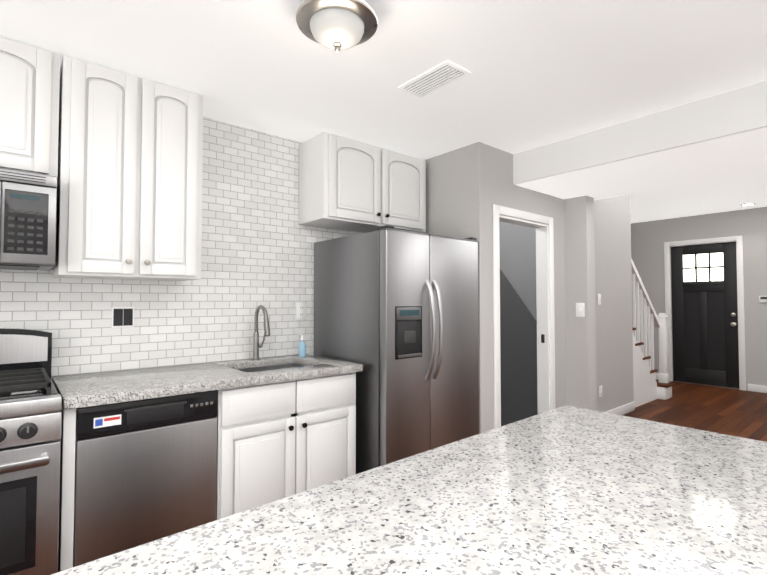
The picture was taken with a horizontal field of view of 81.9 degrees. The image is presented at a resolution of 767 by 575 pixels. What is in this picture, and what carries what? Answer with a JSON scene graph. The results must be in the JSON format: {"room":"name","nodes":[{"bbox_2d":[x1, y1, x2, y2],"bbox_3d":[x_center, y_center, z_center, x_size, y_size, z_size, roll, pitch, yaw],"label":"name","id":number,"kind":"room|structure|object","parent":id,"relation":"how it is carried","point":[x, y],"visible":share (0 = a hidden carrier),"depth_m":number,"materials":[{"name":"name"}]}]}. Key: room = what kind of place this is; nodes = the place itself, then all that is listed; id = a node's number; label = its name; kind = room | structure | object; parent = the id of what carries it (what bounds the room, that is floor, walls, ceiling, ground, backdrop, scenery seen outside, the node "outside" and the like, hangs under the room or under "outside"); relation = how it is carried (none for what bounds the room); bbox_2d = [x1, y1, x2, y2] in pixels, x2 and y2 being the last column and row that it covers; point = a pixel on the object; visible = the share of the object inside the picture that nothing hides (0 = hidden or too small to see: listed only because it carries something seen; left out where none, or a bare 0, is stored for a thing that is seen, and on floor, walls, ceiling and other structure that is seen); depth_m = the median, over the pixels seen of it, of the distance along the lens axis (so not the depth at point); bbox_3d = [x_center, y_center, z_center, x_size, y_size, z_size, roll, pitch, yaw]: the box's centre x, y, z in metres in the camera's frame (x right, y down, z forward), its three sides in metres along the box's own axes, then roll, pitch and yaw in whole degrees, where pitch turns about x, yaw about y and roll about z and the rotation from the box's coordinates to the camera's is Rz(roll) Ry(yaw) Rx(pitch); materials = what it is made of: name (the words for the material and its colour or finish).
{"room":"kitchen","nodes":[
{"label":"kitchen","id":0,"kind":"room"},
{"bbox_2d":[0,0,766,159],"bbox_3d":[-0.595,-1.135,0.540,6.000,0.100,4.750,1,-2,-40],"label":"ceiling","id":1,"kind":"structure","parent":0,"point":[543,72],"depth_m":2.02,"materials":[{"name":"white paint"}]},
{"bbox_2d":[296,0,377,52],"bbox_3d":[-0.170,-0.959,1.631,0.302,0.189,0.302,1,-2,-40],"label":"ceiling light fixture","id":2,"kind":"object","parent":1,"relation":"attached to","point":[337,26],"visible":1,"depth_m":1.57,"materials":[{"name":"white glass"}]},
{"bbox_2d":[398,60,470,97],"bbox_3d":[0.248,-1.032,2.208,0.170,0.008,0.340,1,-2,-40],"label":"ceiling vent","id":3,"kind":"object","parent":1,"relation":"in","point":[443,74],"visible":1,"depth_m":2.19,"materials":[{"name":"white metal"}]},
{"bbox_2d":[425,146,464,237],"bbox_3d":[0.292,0.192,3.549,0.100,2.380,1.030,1,-2,-40],"label":"wall","id":4,"kind":"structure","parent":0,"point":[445,173],"depth_m":3.29,"materials":[{"name":"grey paint"}]},
{"bbox_2d":[0,168,56,270],"bbox_3d":[-1.771,-0.280,1.744,0.753,0.380,0.447,1,-2,-40],"label":"over-the-range microwave","id":5,"kind":"object","parent":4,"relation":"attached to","point":[28,204],"visible":1,"depth_m":1.79,"materials":[{"name":"silver metal"}]},
{"bbox_2d":[0,36,59,178],"bbox_3d":[-1.796,-0.752,1.788,0.763,0.554,0.370,1,-2,-40],"label":"upper cabinet","id":6,"kind":"object","parent":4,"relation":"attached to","point":[29,99],"visible":0.88,"depth_m":1.85,"materials":[{"name":"white paint"}]},
{"bbox_2d":[53,55,202,280],"bbox_3d":[-1.267,-0.531,2.227,0.600,0.970,0.370,1,-2,-40],"label":"upper cabinet","id":7,"kind":"object","parent":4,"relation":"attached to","point":[129,184],"visible":0.98,"depth_m":2.08,"materials":[{"name":"white paint"}]},
{"bbox_2d":[0,116,362,379],"bbox_3d":[-2.023,0.144,1.882,5.590,2.380,0.100,1,-2,-40],"label":"wall tile","id":8,"kind":"structure","parent":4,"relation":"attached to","point":[258,241],"depth_m":2.69,"materials":[{"name":"white tile"}]},
{"bbox_2d":[111,307,133,327],"bbox_3d":[-1.383,0.158,2.349,0.105,0.110,0.009,1,-2,-40],"label":"outlet","id":9,"kind":"object","parent":8,"relation":"attached to","point":[122,317],"visible":1,"depth_m":2.34,"materials":[{"name":"black plastic"}]},
{"bbox_2d":[296,303,305,319],"bbox_3d":[-0.565,0.163,3.038,0.072,0.115,0.008,1,-2,-40],"label":"outlet","id":10,"kind":"object","parent":8,"relation":"attached to","point":[300,311],"visible":1,"depth_m":3.03,"materials":[{"name":"white plastic"}]},
{"bbox_2d":[299,131,425,232],"bbox_3d":[-0.114,-0.706,3.203,0.920,0.555,0.370,1,-2,-40],"label":"upper cabinet","id":11,"kind":"object","parent":4,"relation":"attached to","point":[347,184],"visible":0.96,"depth_m":3.00,"materials":[{"name":"white paint"}]},
{"bbox_2d":[465,142,566,433],"bbox_3d":[1.078,0.189,3.446,1.170,2.380,0.100,1,-2,-40],"label":"wall","id":12,"kind":"structure","parent":0,"point":[468,186],"depth_m":3.13,"materials":[{"name":"grey paint"}]},
{"bbox_2d":[493,204,555,428],"bbox_3d":[1.060,0.398,3.415,0.814,1.962,0.116,1,-2,-40],"label":"door frame","id":13,"kind":"structure","parent":12,"relation":"attached to","point":[545,317],"depth_m":3.60,"materials":[{"name":"white paint"}]},
{"bbox_2d":[499,221,537,425],"bbox_3d":[1.177,0.211,4.202,0.045,2.380,0.930,1,-2,-40],"label":"wall","id":14,"kind":"structure","parent":0,"point":[518,332],"depth_m":4.06,"materials":[{"name":"paint"}]},
{"bbox_2d":[564,195,596,410],"bbox_3d":[1.595,0.316,3.845,0.140,2.150,0.430,1,-2,-40],"label":"wall","id":15,"kind":"structure","parent":0,"point":[580,288],"depth_m":3.70,"materials":[{"name":"grey paint"}]},
{"bbox_2d":[576,303,584,316],"bbox_3d":[1.635,0.186,3.680,0.016,0.116,0.072,1,-2,-40],"label":"toggle","id":16,"kind":"object","parent":15,"relation":"attached to","point":[580,310],"visible":1,"depth_m":3.68,"materials":[{"name":"white plastic"}]},
{"bbox_2d":[594,194,633,411],"bbox_3d":[2.218,0.124,4.625,1.810,2.580,0.030,1,-2,-40],"label":"wall","id":17,"kind":"structure","parent":0,"point":[613,310],"depth_m":4.87,"materials":[{"name":"grey paint"}]},
{"bbox_2d":[597,294,600,304],"bbox_3d":[2.266,0.124,4.638,0.072,0.115,0.009,1,-2,-40],"label":"light switch","id":18,"kind":"object","parent":17,"relation":"attached to","point":[599,298],"depth_m":4.63,"materials":[{"name":"white plastic"}]},
{"bbox_2d":[599,386,601,396],"bbox_3d":[2.265,1.084,4.611,0.072,0.115,0.008,1,-2,-40],"label":"outlet","id":19,"kind":"object","parent":17,"relation":"attached to","point":[600,391],"visible":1,"depth_m":4.60,"materials":[{"name":"white plastic"}]},
{"bbox_2d":[606,402,634,414],"bbox_3d":[2.233,1.363,4.573,1.808,0.100,0.013,1,-2,-40],"label":"baseboard","id":20,"kind":"structure","parent":17,"relation":"attached to","point":[625,409],"depth_m":4.95,"materials":[{"name":"white paint"}]},
{"bbox_2d":[513,80,766,199],"bbox_3d":[2.486,-1.069,2.315,1.000,0.530,3.500,1,-2,-40],"label":"soffit","id":21,"kind":"structure","parent":0,"point":[720,136],"depth_m":2.77,"materials":[{"name":"white paint"}]},
{"bbox_2d":[622,380,766,441],"bbox_3d":[1.406,1.372,2.152,11.230,0.060,4.750,1,-2,-40],"label":"floor","id":22,"kind":"structure","parent":0,"point":[736,412],"depth_m":5.14,"materials":[{"name":"brown wood"}]},
{"bbox_2d":[0,328,61,574],"bbox_3d":[-1.671,0.749,1.612,0.760,1.154,0.715,1,-2,-40],"label":"range","id":23,"kind":"object","parent":22,"relation":"on","point":[30,422],"visible":1,"depth_m":1.59,"materials":[{"name":"silver metal"}]},
{"bbox_2d":[58,406,75,571],"bbox_3d":[-1.393,0.901,1.907,0.039,0.868,0.616,1,-2,-40],"label":"filler panel","id":24,"kind":"object","parent":22,"relation":"on","point":[67,486],"visible":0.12,"depth_m":1.68,"materials":[{"name":"white paint"}]},
{"bbox_2d":[73,390,217,566],"bbox_3d":[-1.169,0.909,2.099,0.543,0.864,0.610,1,-2,-40],"label":"dishwasher","id":25,"kind":"object","parent":22,"relation":"on","point":[145,471],"visible":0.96,"depth_m":1.85,"materials":[{"name":"silver metal"}]},
{"bbox_2d":[216,364,355,519],"bbox_3d":[-0.643,0.919,2.522,0.797,0.868,0.640,1,-2,-40],"label":"base cabinet","id":26,"kind":"object","parent":22,"relation":"on","point":[278,440],"visible":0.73,"depth_m":2.25,"materials":[{"name":"white paint"}]},
{"bbox_2d":[52,354,362,409],"bbox_3d":[-0.866,0.458,2.352,1.403,0.040,0.651,1,-2,-40],"label":"countertop","id":27,"kind":"structure","parent":26,"relation":"on","point":[74,391],"depth_m":2.12,"materials":[{"name":"stone"}]},
{"bbox_2d":[251,305,269,359],"bbox_3d":[-0.732,0.277,2.709,0.089,0.341,0.202,1,-2,-40],"label":"faucet","id":28,"kind":"object","parent":27,"relation":"on","point":[256,345],"visible":1,"depth_m":2.74,"materials":[{"name":"silver metal"}]},
{"bbox_2d":[240,364,302,372],"bbox_3d":[-0.637,0.584,2.560,0.504,0.195,0.394,1,-2,-40],"label":"sink","id":29,"kind":"object","parent":27,"relation":"in","point":[270,368],"visible":0.04,"depth_m":2.76,"materials":[{"name":"silver metal"}]},
{"bbox_2d":[299,333,305,356],"bbox_3d":[-0.533,0.378,2.908,0.049,0.150,0.048,1,-2,-40],"label":"soap bottle","id":30,"kind":"object","parent":27,"relation":"on","point":[302,348],"visible":1,"depth_m":2.89,"materials":[{"name":"blue plastic"}]},
{"bbox_2d":[314,225,478,473],"bbox_3d":[0.107,0.513,3.017,0.835,1.706,0.852,1,-2,-40],"label":"refrigerator","id":31,"kind":"object","parent":22,"relation":"on","point":[396,313],"visible":0.85,"depth_m":2.68,"materials":[{"name":"silver metal"}]},
{"bbox_2d":[51,405,766,574],"bbox_3d":[-0.098,0.823,-0.068,3.255,0.910,1.445,1,-2,-41],"label":"kitchen island","id":32,"kind":"object","parent":22,"relation":"on","point":[567,490],"visible":1,"depth_m":0.76,"materials":[{"name":"stone"}]},
{"bbox_2d":[631,258,674,406],"bbox_3d":[2.709,0.508,5.570,2.118,1.866,1.027,1,-2,-40],"label":"staircase","id":33,"kind":"structure","parent":22,"relation":"on","point":[647,387],"depth_m":5.59,"materials":[{"name":"white paint"}]},
{"bbox_2d":[630,171,766,222],"bbox_3d":[4.083,-1.221,4.482,4.230,0.100,4.750,1,-2,-40],"label":"ceiling","id":34,"kind":"structure","parent":0,"point":[734,193],"depth_m":5.65,"materials":[{"name":"white paint"}]},
{"bbox_2d":[740,203,755,205],"bbox_3d":[4.937,-1.123,5.989,0.170,0.008,0.170,1,-2,-40],"label":"recessed light","id":35,"kind":"object","parent":34,"relation":"in","point":[747,204],"visible":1,"depth_m":5.96,"materials":[{"name":"white paint"}]},
{"bbox_2d":[631,207,766,390],"bbox_3d":[5.703,0.156,5.741,0.120,2.580,4.650,1,-2,-40],"label":"wall","id":36,"kind":"structure","parent":0,"point":[649,239],"depth_m":6.45,"materials":[{"name":"grey paint"}]},
{"bbox_2d":[671,242,738,387],"bbox_3d":[4.840,0.404,6.701,0.115,2.116,0.848,1,-2,-40],"label":"front door","id":37,"kind":"structure","parent":36,"relation":"in","point":[704,315],"depth_m":6.69,"materials":[{"name":"black wood"}]},
{"bbox_2d":[664,236,745,390],"bbox_3d":[4.866,0.370,6.716,0.137,2.208,0.996,1,-2,-40],"label":"door frame","id":38,"kind":"structure","parent":36,"relation":"attached to","point":[738,240],"depth_m":6.51,"materials":[{"name":"white paint"}]},
{"bbox_2d":[748,384,766,392],"bbox_3d":[6.151,1.377,5.069,0.013,0.100,3.100,1,-2,-40],"label":"baseboard","id":39,"kind":"structure","parent":36,"relation":"attached to","point":[751,387],"depth_m":6.17,"materials":[{"name":"white paint"}]},
{"bbox_2d":[759,296,766,301],"bbox_3d":[5.285,0.162,6.127,0.022,0.090,0.120,1,-2,-40],"label":"alarm keypad","id":40,"kind":"object","parent":36,"relation":"attached to","point":[762,298],"visible":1,"depth_m":6.13,"materials":[{"name":"white plastic"}]}
]}

